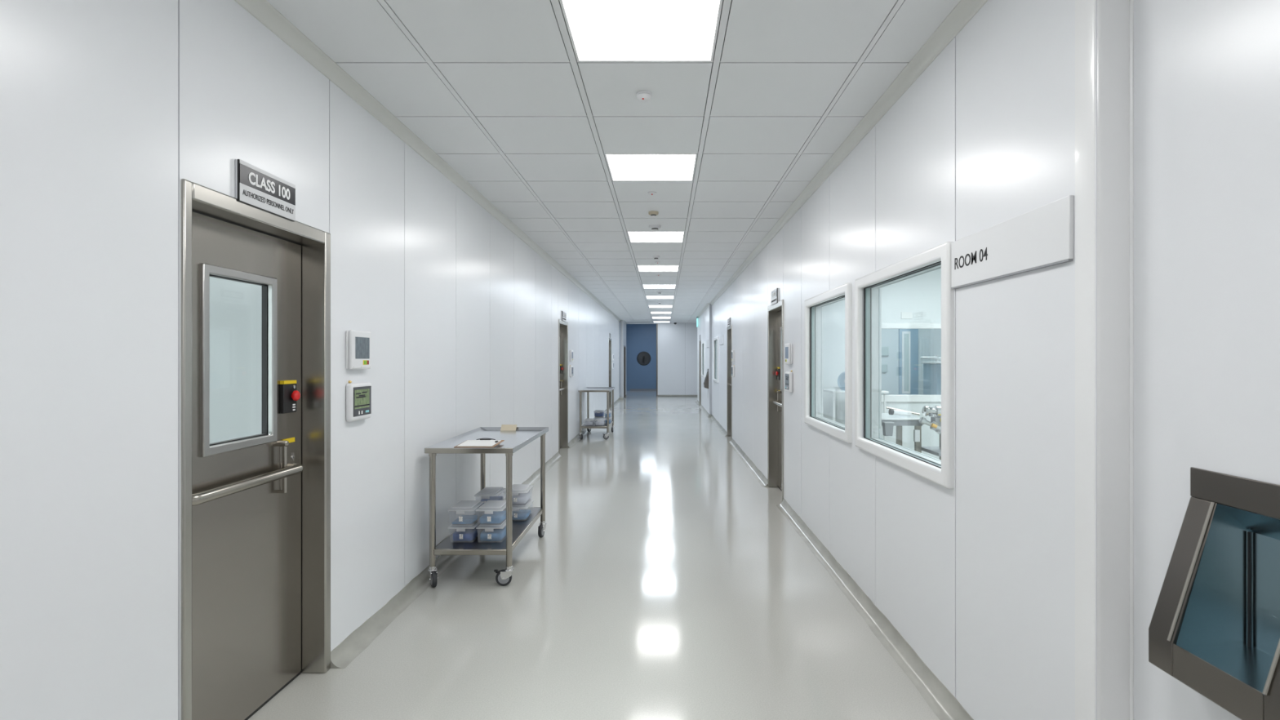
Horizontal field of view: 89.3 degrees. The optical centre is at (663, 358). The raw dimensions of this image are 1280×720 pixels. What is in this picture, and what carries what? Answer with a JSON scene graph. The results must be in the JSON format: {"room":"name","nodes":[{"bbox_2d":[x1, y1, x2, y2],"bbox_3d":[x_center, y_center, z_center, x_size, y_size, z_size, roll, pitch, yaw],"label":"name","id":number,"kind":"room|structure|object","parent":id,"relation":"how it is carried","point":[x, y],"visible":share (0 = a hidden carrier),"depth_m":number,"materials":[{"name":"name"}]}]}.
{"room":"cleanroom corridor","nodes":[
{"label":"cleanroom corridor","id":0,"kind":"room"},
{"bbox_2d":[209,276,262,443],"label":"window","id":1,"kind":"structure","parent":0,"point":[235,307],"depth_m":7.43,"materials":[{"name":"white"}]},
{"bbox_2d":[0,0,626,719],"bbox_3d":[-1.588,0.045,10.920,0.218,2.862,29.008,0,0,0],"label":"wall","id":2,"kind":"structure","parent":0,"point":[106,106],"depth_m":2.06,"materials":[{"name":"white paint"}]},
{"bbox_2d":[181,178,330,719],"bbox_3d":[-1.663,0.440,2.612,0.157,2.072,0.945,0,0,0],"label":"door","id":3,"kind":"structure","parent":2,"relation":"in","point":[255,509],"depth_m":2.69,"materials":[{"name":"grey metal"}]},
{"bbox_2d":[235,159,295,221],"bbox_3d":[-1.586,-0.664,2.589,0.020,0.157,0.363,0,0,0],"label":"door sign","id":4,"kind":"object","parent":2,"relation":"attached to","point":[255,187],"visible":1,"depth_m":2.55,"materials":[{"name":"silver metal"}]},
{"bbox_2d":[345,329,371,369],"bbox_3d":[-1.577,-0.044,3.347,0.038,0.198,0.218,0,0,0],"label":"controller","id":5,"kind":"object","parent":2,"relation":"attached to","point":[357,343],"visible":1,"depth_m":3.30,"materials":[{"name":"white plastic"}]},
{"bbox_2d":[346,380,371,422],"bbox_3d":[-1.577,0.215,3.350,0.039,0.206,0.224,0,0,0],"label":"wall display","id":6,"kind":"object","parent":2,"relation":"attached to","point":[358,395],"visible":1,"depth_m":3.31,"materials":[{"name":"white plastic"}]},
{"bbox_2d":[234,0,627,324],"bbox_3d":[-1.509,-1.358,10.864,0.175,0.056,28.896,0,0,0],"label":"trim","id":7,"kind":"structure","parent":2,"relation":"attached to","point":[263,11],"depth_m":3.46,"materials":[{"name":"metal"}]},
{"bbox_2d":[330,395,627,668],"bbox_3d":[-1.498,1.438,10.864,0.196,0.076,28.896,0,0,0],"label":"baseboard","id":8,"kind":"structure","parent":2,"relation":"attached to","point":[357,641],"depth_m":3.74,"materials":[{"name":"grey plastic"}]},
{"bbox_2d":[558,319,568,453],"bbox_3d":[-1.663,0.440,10.252,0.157,2.072,0.914,0,0,0],"label":"door","id":9,"kind":"structure","parent":2,"relation":"in","point":[562,326],"depth_m":10.66,"materials":[{"name":"grey metal"}]},
{"bbox_2d":[561,311,566,321],"bbox_3d":[-1.586,-0.664,10.260,0.020,0.157,0.363,0,0,0],"label":"door sign","id":10,"kind":"object","parent":2,"relation":"attached to","point":[563,313],"visible":1,"depth_m":10.20,"materials":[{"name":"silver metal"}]},
{"bbox_2d":[569,364,573,377],"bbox_3d":[-1.577,0.215,11.041,0.039,0.206,0.224,0,0,0],"label":"wall display","id":11,"kind":"object","parent":2,"relation":"attached to","point":[571,366],"visible":1,"depth_m":10.95,"materials":[{"name":"white plastic"}]},
{"bbox_2d":[569,350,573,361],"bbox_3d":[-1.577,-0.044,11.038,0.038,0.198,0.218,0,0,0],"label":"controller","id":12,"kind":"object","parent":2,"relation":"attached to","point":[571,351],"visible":1,"depth_m":10.95,"materials":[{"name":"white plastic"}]},
{"bbox_2d":[608,337,611,407],"bbox_3d":[-1.663,0.440,19.090,0.157,2.072,0.885,0,0,0],"label":"door","id":13,"kind":"structure","parent":2,"relation":"in","point":[610,340],"depth_m":19.48,"materials":[{"name":"grey metal"}]},
{"bbox_2d":[623,345,625,397],"bbox_3d":[-1.522,0.502,24.248,0.114,1.949,0.896,0,0,0],"label":"door","id":14,"kind":"structure","parent":2,"relation":"in","point":[624,345],"depth_m":23.80,"materials":[{"name":"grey metal"}]},
{"bbox_2d":[248,390,939,719],"bbox_3d":[0.896,1.521,13.160,12.096,0.090,33.712,0,0,0],"label":"floor","id":15,"kind":"structure","parent":0,"point":[663,580],"depth_m":3.67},
{"bbox_2d":[424,426,548,587],"bbox_3d":[-1.258,1.026,4.800,0.577,0.900,1.326,0,0,0],"label":"cart","id":16,"kind":"object","parent":15,"relation":"on","point":[516,530],"visible":0.76,"depth_m":4.27,"materials":[{"name":"grey metal"}]},
{"bbox_2d":[448,516,479,538],"bbox_3d":[-1.362,1.179,4.472,0.175,0.117,0.269,0,0,0],"label":"storage box","id":17,"kind":"object","parent":16,"relation":"on","point":[460,527],"visible":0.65,"depth_m":4.36,"materials":[{"name":"white plastic"}]},
{"bbox_2d":[447,500,484,521],"bbox_3d":[-1.364,1.061,4.468,0.175,0.117,0.265,0,0,0],"label":"storage box","id":18,"kind":"object","parent":17,"relation":"on","point":[462,506],"visible":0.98,"depth_m":4.38,"materials":[{"name":"white plastic"}]},
{"bbox_2d":[452,515,479,524],"bbox_3d":[-1.364,1.111,4.470,0.142,0.008,0.225,0,0,0],"label":"pouch","id":19,"kind":"object","parent":18,"relation":"in","point":[467,519],"visible":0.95,"depth_m":4.45,"materials":[{"name":"blue plastic"}]},
{"bbox_2d":[452,525,480,541],"bbox_3d":[-1.362,1.207,4.474,0.141,0.052,0.233,0,0,0],"label":"pouch","id":20,"kind":"object","parent":17,"relation":"in","point":[468,535],"visible":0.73,"depth_m":4.38,"materials":[{"name":"blue plastic"}]},
{"bbox_2d":[453,438,504,448],"bbox_3d":[-1.251,0.579,4.394,0.280,0.039,0.362,0,0,0],"label":"clipboard","id":21,"kind":"object","parent":16,"relation":"on","point":[482,442],"visible":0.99,"depth_m":4.34,"materials":[{"name":"white paper"}]},
{"bbox_2d":[424,426,548,453],"bbox_3d":[-1.258,0.594,4.808,0.577,0.037,1.272,0,0,0],"label":"tray","id":22,"kind":"object","parent":16,"relation":"on","point":[514,441],"depth_m":4.72,"materials":[{"name":"silver metal"}]},
{"bbox_2d":[435,507,542,548],"bbox_3d":[-1.257,1.248,4.800,0.489,0.018,1.198,0,0,0],"label":"shelf","id":23,"kind":"object","parent":16,"relation":"attached to","point":[520,528],"depth_m":4.44,"materials":[{"name":"silver metal"}]},
{"bbox_2d":[475,518,506,538],"bbox_3d":[-1.171,1.179,4.472,0.181,0.117,0.269,0,0,0],"label":"storage box","id":24,"kind":"object","parent":16,"relation":"on","point":[487,526],"visible":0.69,"depth_m":4.36,"materials":[{"name":"white plastic"}]},
{"bbox_2d":[475,500,506,521],"bbox_3d":[-1.174,1.061,4.468,0.181,0.117,0.265,0,0,0],"label":"storage box","id":25,"kind":"object","parent":24,"relation":"on","point":[488,507],"visible":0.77,"depth_m":4.38,"materials":[{"name":"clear plastic"}]},
{"bbox_2d":[479,510,506,523],"bbox_3d":[-1.174,1.094,4.471,0.147,0.042,0.225,0,0,0],"label":"pouch","id":26,"kind":"object","parent":25,"relation":"in","point":[497,517],"visible":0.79,"depth_m":4.38,"materials":[{"name":"blue plastic"}]},
{"bbox_2d":[480,525,506,541],"bbox_3d":[-1.172,1.206,4.475,0.148,0.055,0.229,0,0,0],"label":"pouch","id":27,"kind":"object","parent":24,"relation":"in","point":[497,535],"visible":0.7,"depth_m":4.37,"materials":[{"name":"blue plastic"}]},
{"bbox_2d":[500,424,516,431],"bbox_3d":[-1.294,0.576,5.394,0.128,0.045,0.047,0,0,0],"label":"card","id":28,"kind":"object","parent":16,"relation":"on","point":[504,427],"visible":1,"depth_m":5.39,"materials":[{"name":"beige paper"}]},
{"bbox_2d":[505,498,533,517],"bbox_3d":[-1.129,1.179,5.055,0.178,0.117,0.269,0,0,0],"label":"storage box","id":29,"kind":"object","parent":16,"relation":"on","point":[514,507],"visible":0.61,"depth_m":4.95,"materials":[{"name":"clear plastic"}]},
{"bbox_2d":[503,484,533,502],"bbox_3d":[-1.132,1.061,5.052,0.178,0.117,0.269,0,0,0],"label":"storage box","id":30,"kind":"object","parent":29,"relation":"on","point":[517,489],"visible":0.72,"depth_m":4.99,"materials":[{"name":"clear plastic"}]},
{"bbox_2d":[511,491,530,504],"bbox_3d":[-1.131,1.085,5.055,0.144,0.059,0.230,0,0,0],"label":"pouch","id":31,"kind":"object","parent":30,"relation":"in","point":[522,498],"visible":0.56,"depth_m":4.96,"materials":[{"name":"plastic"}]},
{"bbox_2d":[511,509,530,519],"bbox_3d":[-1.129,1.219,5.056,0.143,0.029,0.226,0,0,0],"label":"pouch","id":32,"kind":"object","parent":29,"relation":"in","point":[522,514],"visible":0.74,"depth_m":5.02,"materials":[{"name":"blue plastic"}]},
{"bbox_3d":[-1.322,1.179,4.943,0.175,0.117,0.269,0,0,0],"label":"storage box","id":33,"kind":"object","parent":16,"relation":"on","visible":0},
{"bbox_2d":[474,486,506,502],"bbox_3d":[-1.324,1.061,4.941,0.175,0.117,0.271,0,0,0],"label":"storage box","id":34,"kind":"object","parent":33,"relation":"on","point":[488,491],"visible":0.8,"depth_m":4.87,"materials":[{"name":"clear plastic"}]},
{"bbox_2d":[478,496,502,507],"bbox_3d":[-1.324,1.094,4.944,0.139,0.042,0.229,0,0,0],"label":"pouch","id":35,"kind":"object","parent":34,"relation":"in","point":[491,498],"visible":0.41,"depth_m":4.95,"materials":[{"name":"plastic"}]},
{"bbox_2d":[577,386,614,439],"bbox_3d":[-1.277,1.026,12.423,0.577,0.900,1.326,0,0,0],"label":"cart","id":36,"kind":"object","parent":15,"relation":"on","point":[588,389],"visible":0.99,"depth_m":11.84,"materials":[{"name":"silver metal"}]},
{"bbox_2d":[584,418,595,422],"bbox_3d":[-1.383,1.179,12.015,0.175,0.117,0.258,0,0,0],"label":"storage box","id":37,"kind":"object","parent":36,"relation":"on","point":[587,420],"visible":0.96,"depth_m":11.91,"materials":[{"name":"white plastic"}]},
{"bbox_2d":[585,421,593,425],"bbox_3d":[-1.383,1.200,12.018,0.141,0.067,0.218,0,0,0],"label":"pouch","id":38,"kind":"object","parent":37,"relation":"in","point":[591,423],"visible":0.89,"depth_m":11.91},
{"bbox_2d":[577,386,614,391],"bbox_3d":[-1.277,0.594,12.431,0.577,0.037,1.272,0,0,0],"label":"tray","id":39,"kind":"object","parent":36,"relation":"on","point":[588,388],"depth_m":12.40,"materials":[{"name":"silver metal"}]},
{"bbox_2d":[582,420,612,426],"bbox_3d":[-1.276,1.248,12.423,0.489,0.018,1.198,0,0,0],"label":"shelf","id":40,"kind":"object","parent":36,"relation":"attached to","point":[594,424],"depth_m":12.08,"materials":[{"name":"silver metal"}]},
{"bbox_2d":[595,418,605,422],"bbox_3d":[-1.190,1.179,12.015,0.180,0.117,0.258,0,0,0],"label":"storage box","id":41,"kind":"object","parent":36,"relation":"on","point":[597,420],"visible":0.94,"depth_m":11.91,"materials":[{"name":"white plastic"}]},
{"bbox_2d":[595,421,604,425],"bbox_3d":[-1.190,1.200,12.019,0.147,0.067,0.218,0,0,0],"label":"pouch","id":42,"kind":"object","parent":41,"relation":"in","point":[602,423],"visible":0.88,"depth_m":11.91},
{"bbox_3d":[-1.249,1.179,12.503,0.197,0.117,0.269,0,0,0],"label":"storage box","id":43,"kind":"object","parent":36,"relation":"on","visible":0},
{"bbox_2d":[593,409,604,413],"bbox_3d":[-1.249,1.061,12.503,0.197,0.117,0.269,0,0,0],"label":"storage box","id":44,"kind":"object","parent":43,"relation":"on","point":[596,411],"visible":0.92,"depth_m":12.39,"materials":[{"name":"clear plastic"}]},
{"bbox_2d":[595,412,604,416],"bbox_3d":[-1.248,1.079,12.504,0.162,0.071,0.225,0,0,0],"label":"pouch","id":45,"kind":"object","parent":44,"relation":"in","point":[601,414],"visible":0.88,"depth_m":12.39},
{"bbox_2d":[822,388,888,439],"bbox_3d":[2.450,0.941,8.428,0.700,1.070,0.728,0,0,0],"label":"bench","id":46,"kind":"object","parent":15,"relation":"on","point":[833,391],"visible":0.34,"depth_m":8.10,"materials":[{"name":"white metal"}]},
{"bbox_2d":[837,372,844,390],"bbox_3d":[2.313,0.288,8.263,0.155,0.237,0.190,0,0,0],"label":"basin","id":47,"kind":"object","parent":46,"relation":"on","point":[841,380],"visible":0.41,"depth_m":8.31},
{"bbox_2d":[881,413,922,453],"bbox_3d":[2.268,1.028,6.580,0.526,0.896,0.616,0,0,0],"label":"lab table","id":48,"kind":"object","parent":15,"relation":"on","point":[900,421],"visible":0.19,"depth_m":6.30,"materials":[{"name":"white metal"}]},
{"bbox_2d":[881,421,894,435],"bbox_3d":[2.156,0.677,6.235,0.092,0.131,0.092,0,0,0],"label":"waste bin","id":49,"kind":"object","parent":48,"relation":"hanging from","point":[887,426],"visible":0.93,"depth_m":6.20,"materials":[{"name":"grey plastic"}]},
{"bbox_2d":[885,406,919,416],"bbox_3d":[2.386,0.530,6.456,0.319,0.094,0.099,0,0,0],"label":"tube","id":50,"kind":"object","parent":48,"relation":"on","point":[891,411],"visible":1,"depth_m":6.44,"materials":[{"name":"white plastic"}]},
{"bbox_2d":[913,429,919,441],"bbox_3d":[2.447,0.748,6.272,0.045,0.112,0.045,0,0,0],"label":"dispenser","id":51,"kind":"object","parent":48,"relation":"attached to","point":[916,432],"visible":1,"depth_m":6.25,"materials":[{"name":"white plastic"}]},
{"bbox_2d":[918,405,941,460],"bbox_3d":[2.737,0.965,6.272,0.575,1.022,0.448,0,0,0],"label":"machine","id":52,"kind":"object","parent":15,"relation":"on","point":[935,424],"visible":0.46,"depth_m":6.22,"materials":[{"name":"silver metal"}]},
{"bbox_2d":[921,361,941,394],"bbox_3d":[4.844,0.737,10.920,0.773,1.366,0.605,0,0,0],"label":"cabinet","id":53,"kind":"object","parent":15,"relation":"on","point":[931,370],"visible":0.25,"depth_m":10.80,"materials":[{"name":"blue"}]},
{"bbox_2d":[920,355,941,361],"bbox_3d":[4.592,-0.003,10.707,0.672,0.111,0.090,0,0,0],"label":"handle","id":54,"kind":"object","parent":53,"relation":"on","point":[935,357],"visible":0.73,"depth_m":10.66,"materials":[{"name":"white metal"}]},
{"bbox_2d":[266,0,959,323],"bbox_3d":[-0.126,-1.414,10.864,3.164,0.057,28.896,0,0,0],"label":"ceiling","id":55,"kind":"structure","parent":0,"point":[499,90],"depth_m":3.60,"materials":[{"name":"white tile"}]},
{"bbox_2d":[559,0,722,62],"bbox_3d":[-0.089,-1.392,2.694,0.632,0.015,0.659,0,0,0],"label":"recessed light","id":56,"kind":"object","parent":55,"relation":"in","point":[599,30],"visible":1,"depth_m":2.73,"materials":[{"name":"white plastic"}]},
{"bbox_2d":[635,90,652,102],"bbox_3d":[-0.104,-1.368,3.387,0.083,0.037,0.083,0,0,0],"label":"smoke detector","id":57,"kind":"object","parent":55,"relation":"attached to","point":[642,95],"visible":1,"depth_m":3.36,"materials":[{"name":"white plastic"}]},
{"bbox_2d":[604,153,697,181],"bbox_3d":[-0.089,-1.392,4.719,0.632,0.015,0.662,0,0,0],"label":"recessed light","id":58,"kind":"object","parent":55,"relation":"in","point":[621,166],"visible":0.97,"depth_m":4.69,"materials":[{"name":"white plastic"}]},
{"bbox_2d":[648,191,656,195],"bbox_3d":[-0.100,-1.376,5.410,0.072,0.020,0.072,0,0,0],"label":"smoke detector","id":59,"kind":"object","parent":55,"relation":"attached to","point":[649,193],"visible":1,"depth_m":5.39,"materials":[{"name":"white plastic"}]},
{"bbox_2d":[648,210,658,217],"bbox_3d":[-0.100,-1.359,6.126,0.094,0.054,0.094,0,0,0],"label":"smoke detector","id":60,"kind":"object","parent":55,"relation":"attached to","point":[653,214],"visible":1,"depth_m":6.10,"materials":[{"name":"beige plastic"}]},
{"bbox_2d":[648,224,660,231],"bbox_3d":[-0.095,-1.359,6.776,0.123,0.054,0.123,0,0,0],"label":"smoke detector","id":61,"kind":"object","parent":55,"relation":"attached to","point":[654,228],"visible":1,"depth_m":6.74,"materials":[{"name":"white plastic"}]},
{"bbox_2d":[626,231,684,242],"bbox_3d":[-0.089,-1.392,7.399,0.632,0.015,0.662,0,0,0],"label":"recessed light","id":62,"kind":"object","parent":55,"relation":"in","point":[633,236],"visible":0.93,"depth_m":7.35,"materials":[{"name":"white plastic"}]},
{"bbox_2d":[653,255,659,260],"bbox_3d":[-0.105,-1.359,8.758,0.094,0.054,0.094,0,0,0],"label":"smoke detector","id":63,"kind":"object","parent":55,"relation":"attached to","point":[655,257],"visible":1,"depth_m":8.73,"materials":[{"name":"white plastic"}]},
{"bbox_2d":[636,265,679,271],"bbox_3d":[-0.089,-1.392,9.979,0.632,0.015,0.659,0,0,0],"label":"recessed light","id":64,"kind":"object","parent":55,"relation":"in","point":[641,268],"visible":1,"depth_m":9.94,"materials":[{"name":"white plastic"}]},
{"bbox_2d":[642,284,675,288],"bbox_3d":[-0.089,-1.392,12.477,0.632,0.015,0.659,0,0,0],"label":"recessed light","id":65,"kind":"object","parent":55,"relation":"in","point":[643,286],"visible":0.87,"depth_m":12.41,"materials":[{"name":"white plastic"}]},
{"bbox_2d":[645,295,674,298],"bbox_3d":[-0.089,-1.392,14.678,0.632,0.015,0.670,0,0,0],"label":"recessed light","id":66,"kind":"object","parent":55,"relation":"in","point":[646,296],"visible":0.84,"depth_m":14.54,"materials":[{"name":"white plastic"}]},
{"bbox_2d":[648,305,672,307],"bbox_3d":[-0.089,-1.392,17.270,0.632,0.015,0.703,0,0,0],"label":"recessed light","id":67,"kind":"object","parent":55,"relation":"in","point":[650,306],"visible":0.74,"depth_m":17.29,"materials":[{"name":"white plastic"}]},
{"bbox_2d":[650,311,671,313],"bbox_3d":[-0.089,-1.392,19.656,0.632,0.015,0.681,0,0,0],"label":"recessed light","id":68,"kind":"object","parent":55,"relation":"in","point":[651,312],"visible":0.8,"depth_m":19.58,"materials":[{"name":"white plastic"}]},
{"bbox_2d":[652,316,671,318],"bbox_3d":[-0.089,-1.392,22.075,0.632,0.015,0.860,0,0,0],"label":"recessed light","id":69,"kind":"object","parent":55,"relation":"in","point":[652,317],"visible":0.84,"depth_m":21.92,"materials":[{"name":"white plastic"}]},
{"bbox_2d":[619,322,620,395],"bbox_3d":[-0.448,-0.148,27.664,2.912,3.248,4.480,0,0,0],"label":"wall","id":70,"kind":"structure","parent":0,"point":[620,322],"depth_m":26.37,"materials":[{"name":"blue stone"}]},
{"bbox_2d":[656,324,657,395],"bbox_3d":[-0.274,0.062,25.367,0.052,2.828,0.137,0,0,0],"label":"door frame","id":71,"kind":"structure","parent":70,"relation":"attached to","point":[656,324],"depth_m":25.30,"materials":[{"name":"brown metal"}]},
{"bbox_2d":[626,324,656,390],"bbox_3d":[-0.392,-0.148,29.960,2.800,3.248,0.112,0,0,0],"label":"wall","id":72,"kind":"structure","parent":0,"point":[640,338],"depth_m":29.90,"materials":[{"name":"paint"}]},
{"bbox_2d":[630,388,656,390],"bbox_3d":[-0.336,1.437,29.887,2.464,0.078,0.034,0,0,0],"label":"baseboard","id":73,"kind":"structure","parent":72,"relation":"attached to","point":[630,388],"depth_m":29.87,"materials":[{"name":"grey"}]},
{"bbox_2d":[636,351,650,365],"bbox_3d":[-0.930,0.000,29.893,0.650,0.650,0.022,0,0,0],"label":"window","id":74,"kind":"structure","parent":72,"relation":"in","point":[643,358],"depth_m":29.89,"materials":[{"name":"grey glass"}]},
{"bbox_2d":[626,323,697,395],"bbox_3d":[-0.031,0.045,25.367,2.940,2.862,0.114,0,0,0],"label":"wall","id":75,"kind":"structure","parent":0,"point":[677,343],"depth_m":25.31,"materials":[{"name":"white paint"}]},
{"bbox_2d":[657,395,697,395],"bbox_3d":[0.546,1.448,25.295,1.585,0.056,0.034,0,0,0],"label":"baseboard","id":76,"kind":"structure","parent":75,"relation":"attached to","point":[658,395],"depth_m":25.28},
{"bbox_2d":[822,268,941,459],"bbox_3d":[3.284,0.045,9.016,3.959,2.862,0.112,0,0,0],"label":"wall partition","id":77,"kind":"structure","parent":0,"point":[920,295],"depth_m":8.96,"materials":[{"name":"white paint"}]},
{"bbox_2d":[901,311,911,318],"bbox_3d":[3.354,-0.596,8.951,0.146,0.090,0.016,0,0,0],"label":"notice","id":78,"kind":"object","parent":77,"relation":"attached to","point":[904,314],"visible":1,"depth_m":8.94,"materials":[{"name":"white paper"}]},
{"bbox_2d":[881,323,941,402],"bbox_3d":[3.556,0.057,8.971,1.624,1.092,0.078,0,0,0],"label":"window","id":79,"kind":"structure","parent":77,"relation":"in","point":[889,397],"depth_m":8.93,"materials":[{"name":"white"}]},
{"bbox_2d":[881,328,941,394],"bbox_3d":[4.068,0.011,10.753,5.706,2.930,3.538,0,0,0],"label":"wall","id":80,"kind":"structure","parent":0,"point":[929,340],"depth_m":12.43,"materials":[{"name":"white paint"}]},
{"bbox_2d":[881,346,888,372],"bbox_3d":[4.200,0.020,12.409,0.202,0.493,0.043,0,0,0],"label":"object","id":81,"kind":"structure","parent":80,"relation":"attached to","point":[885,350],"depth_m":12.39,"materials":[{"name":"white"}]},
{"bbox_2d":[898,328,918,394],"bbox_3d":[4.682,0.440,12.391,0.358,2.072,0.078,0,0,0],"label":"door","id":82,"kind":"structure","parent":80,"relation":"in","point":[908,338],"depth_m":12.38,"materials":[{"name":"blue"}]},
{"bbox_2d":[697,0,1279,719],"bbox_3d":[1.291,0.045,10.920,0.297,2.862,29.008,0,0,0],"label":"wall","id":83,"kind":"structure","parent":0,"point":[977,575],"depth_m":2.12,"materials":[{"name":"white paint"}]},
{"bbox_2d":[698,339,701,404],"bbox_3d":[1.210,0.440,20.384,0.157,2.072,0.896,0,0,0],"label":"door","id":84,"kind":"structure","parent":83,"relation":"in","point":[700,340],"depth_m":20.78,"materials":[{"name":"grey metal"}]},
{"bbox_2d":[701,341,705,377],"bbox_3d":[1.184,0.027,18.648,0.141,1.034,1.232,0,0,0],"label":"window","id":85,"kind":"structure","parent":83,"relation":"in","point":[703,344],"depth_m":19.08,"materials":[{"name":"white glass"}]},
{"bbox_2d":[703,368,708,388],"bbox_3d":[1.120,0.522,16.745,0.187,0.511,0.382,0,0,0],"label":"basin","id":86,"kind":"object","parent":83,"relation":"attached to","point":[706,380],"visible":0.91,"depth_m":16.55,"materials":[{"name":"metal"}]},
{"bbox_2d":[706,339,709,347],"bbox_3d":[1.136,-0.384,16.828,0.013,0.193,0.840,0,0,0],"label":"room sign","id":87,"kind":"object","parent":83,"relation":"attached to","point":[708,340],"visible":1,"depth_m":16.68,"materials":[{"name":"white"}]},
{"bbox_2d":[713,336,719,382],"bbox_3d":[1.245,0.027,14.869,0.141,1.034,1.290,0,0,0],"label":"window","id":88,"kind":"structure","parent":83,"relation":"in","point":[716,340],"depth_m":15.43,"materials":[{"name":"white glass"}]},
{"bbox_2d":[719,334,723,345],"bbox_3d":[1.197,-0.384,13.530,0.013,0.193,0.851,0,0,0],"label":"room sign","id":89,"kind":"object","parent":83,"relation":"attached to","point":[721,337],"visible":1,"depth_m":13.47,"materials":[{"name":"white plastic"}]},
{"bbox_2d":[727,317,730,326],"bbox_3d":[1.194,-0.664,11.862,0.020,0.157,0.363,0,0,0],"label":"door sign","id":90,"kind":"object","parent":83,"relation":"attached to","point":[729,318],"visible":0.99,"depth_m":11.76,"materials":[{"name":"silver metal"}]},
{"bbox_2d":[727,324,732,437],"bbox_3d":[1.271,0.440,11.885,0.157,2.072,0.842,0,0,0],"label":"door","id":91,"kind":"structure","parent":83,"relation":"in","point":[729,328],"depth_m":12.23,"materials":[{"name":"grey metal"}]},
{"bbox_2d":[731,350,734,361],"bbox_3d":[1.185,-0.044,11.117,0.038,0.198,0.218,0,0,0],"label":"controller","id":92,"kind":"object","parent":83,"relation":"attached to","point":[732,351],"visible":1,"depth_m":11.01,"materials":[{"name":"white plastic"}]},
{"bbox_2d":[731,364,734,377],"bbox_3d":[1.185,0.215,11.119,0.039,0.206,0.224,0,0,0],"label":"wall display","id":93,"kind":"object","parent":83,"relation":"attached to","point":[732,366],"visible":1,"depth_m":11.02,"materials":[{"name":"white plastic"}]},
{"bbox_2d":[771,288,778,305],"bbox_3d":[1.194,-0.664,6.990,0.020,0.157,0.363,0,0,0],"label":"door sign","id":94,"kind":"object","parent":83,"relation":"attached to","point":[775,293],"visible":1,"depth_m":6.91,"materials":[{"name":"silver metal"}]},
{"bbox_2d":[767,299,783,501],"bbox_3d":[1.271,0.440,6.992,0.157,2.072,0.936,0,0,0],"label":"door","id":95,"kind":"structure","parent":83,"relation":"in","point":[775,312],"depth_m":7.41,"materials":[{"name":"grey metal"}]},
{"bbox_2d":[784,342,792,364],"bbox_3d":[1.185,-0.044,6.161,0.038,0.198,0.218,0,0,0],"label":"controller","id":96,"kind":"object","parent":83,"relation":"attached to","point":[788,347],"visible":1,"depth_m":6.06,"materials":[{"name":"white plastic"}]},
{"bbox_2d":[785,370,792,392],"bbox_3d":[1.185,0.215,6.152,0.039,0.206,0.224,0,0,0],"label":"wall display","id":97,"kind":"object","parent":83,"relation":"attached to","point":[788,375],"visible":1,"depth_m":6.05,"materials":[{"name":"white plastic"}]},
{"bbox_2d":[804,282,852,443],"bbox_3d":[1.245,0.027,4.790,0.141,1.034,1.287,0,0,0],"label":"window","id":98,"kind":"structure","parent":83,"relation":"in","point":[813,306],"depth_m":5.25,"materials":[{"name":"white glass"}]},
{"bbox_2d":[695,400,973,719],"bbox_3d":[1.165,1.438,9.268,0.174,0.076,25.705,0,0,0],"label":"baseboard","id":99,"kind":"structure","parent":83,"relation":"attached to","point":[942,702],"depth_m":3.57,"materials":[{"name":"grey plastic"}]},
{"bbox_2d":[695,0,987,318],"bbox_3d":[1.212,-1.358,13.580,0.253,0.056,23.464,0,0,0],"label":"trim","id":100,"kind":"structure","parent":83,"relation":"attached to","point":[964,11],"depth_m":3.45,"materials":[{"name":"metal"}]},
{"bbox_2d":[854,241,954,488],"bbox_3d":[1.245,0.027,3.343,0.141,1.034,1.310,0,0,0],"label":"window","id":101,"kind":"structure","parent":83,"relation":"in","point":[868,288],"depth_m":3.44,"materials":[{"name":"white metal"}]},
{"bbox_2d":[951,195,1073,288],"bbox_3d":[1.197,-0.384,2.294,0.015,0.193,0.784,0,0,0],"label":"room sign","id":102,"kind":"object","parent":83,"relation":"attached to","point":[1042,237],"visible":1,"depth_m":2.19,"materials":[{"name":"white plastic"}]},
{"bbox_2d":[1075,0,1128,719],"bbox_3d":[1.250,0.045,1.846,0.099,2.862,0.094,0,0,0],"label":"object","id":103,"kind":"structure","parent":83,"relation":"attached to","point":[1113,15],"depth_m":1.80,"materials":[{"name":"white metal"}]},
{"bbox_2d":[1128,0,1133,719],"bbox_3d":[1.297,0.045,1.795,0.011,2.862,0.011,0,0,0],"label":"trim","id":104,"kind":"structure","parent":83,"relation":"attached to","point":[1131,2],"depth_m":1.79,"materials":[{"name":"white metal"}]},
{"bbox_2d":[1148,466,1279,719],"bbox_3d":[1.277,0.522,1.401,0.187,0.511,0.382,0,0,0],"label":"window frame","id":105,"kind":"structure","parent":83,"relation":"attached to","point":[1214,628],"depth_m":1.51,"materials":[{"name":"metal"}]},
{"bbox_2d":[1190,466,1279,519],"bbox_3d":[1.296,0.302,1.401,0.007,0.072,0.382,0,0,0],"label":"backsplash","id":106,"kind":"structure","parent":83,"relation":"attached to","point":[1260,497],"depth_m":1.46,"materials":[{"name":"metal"}]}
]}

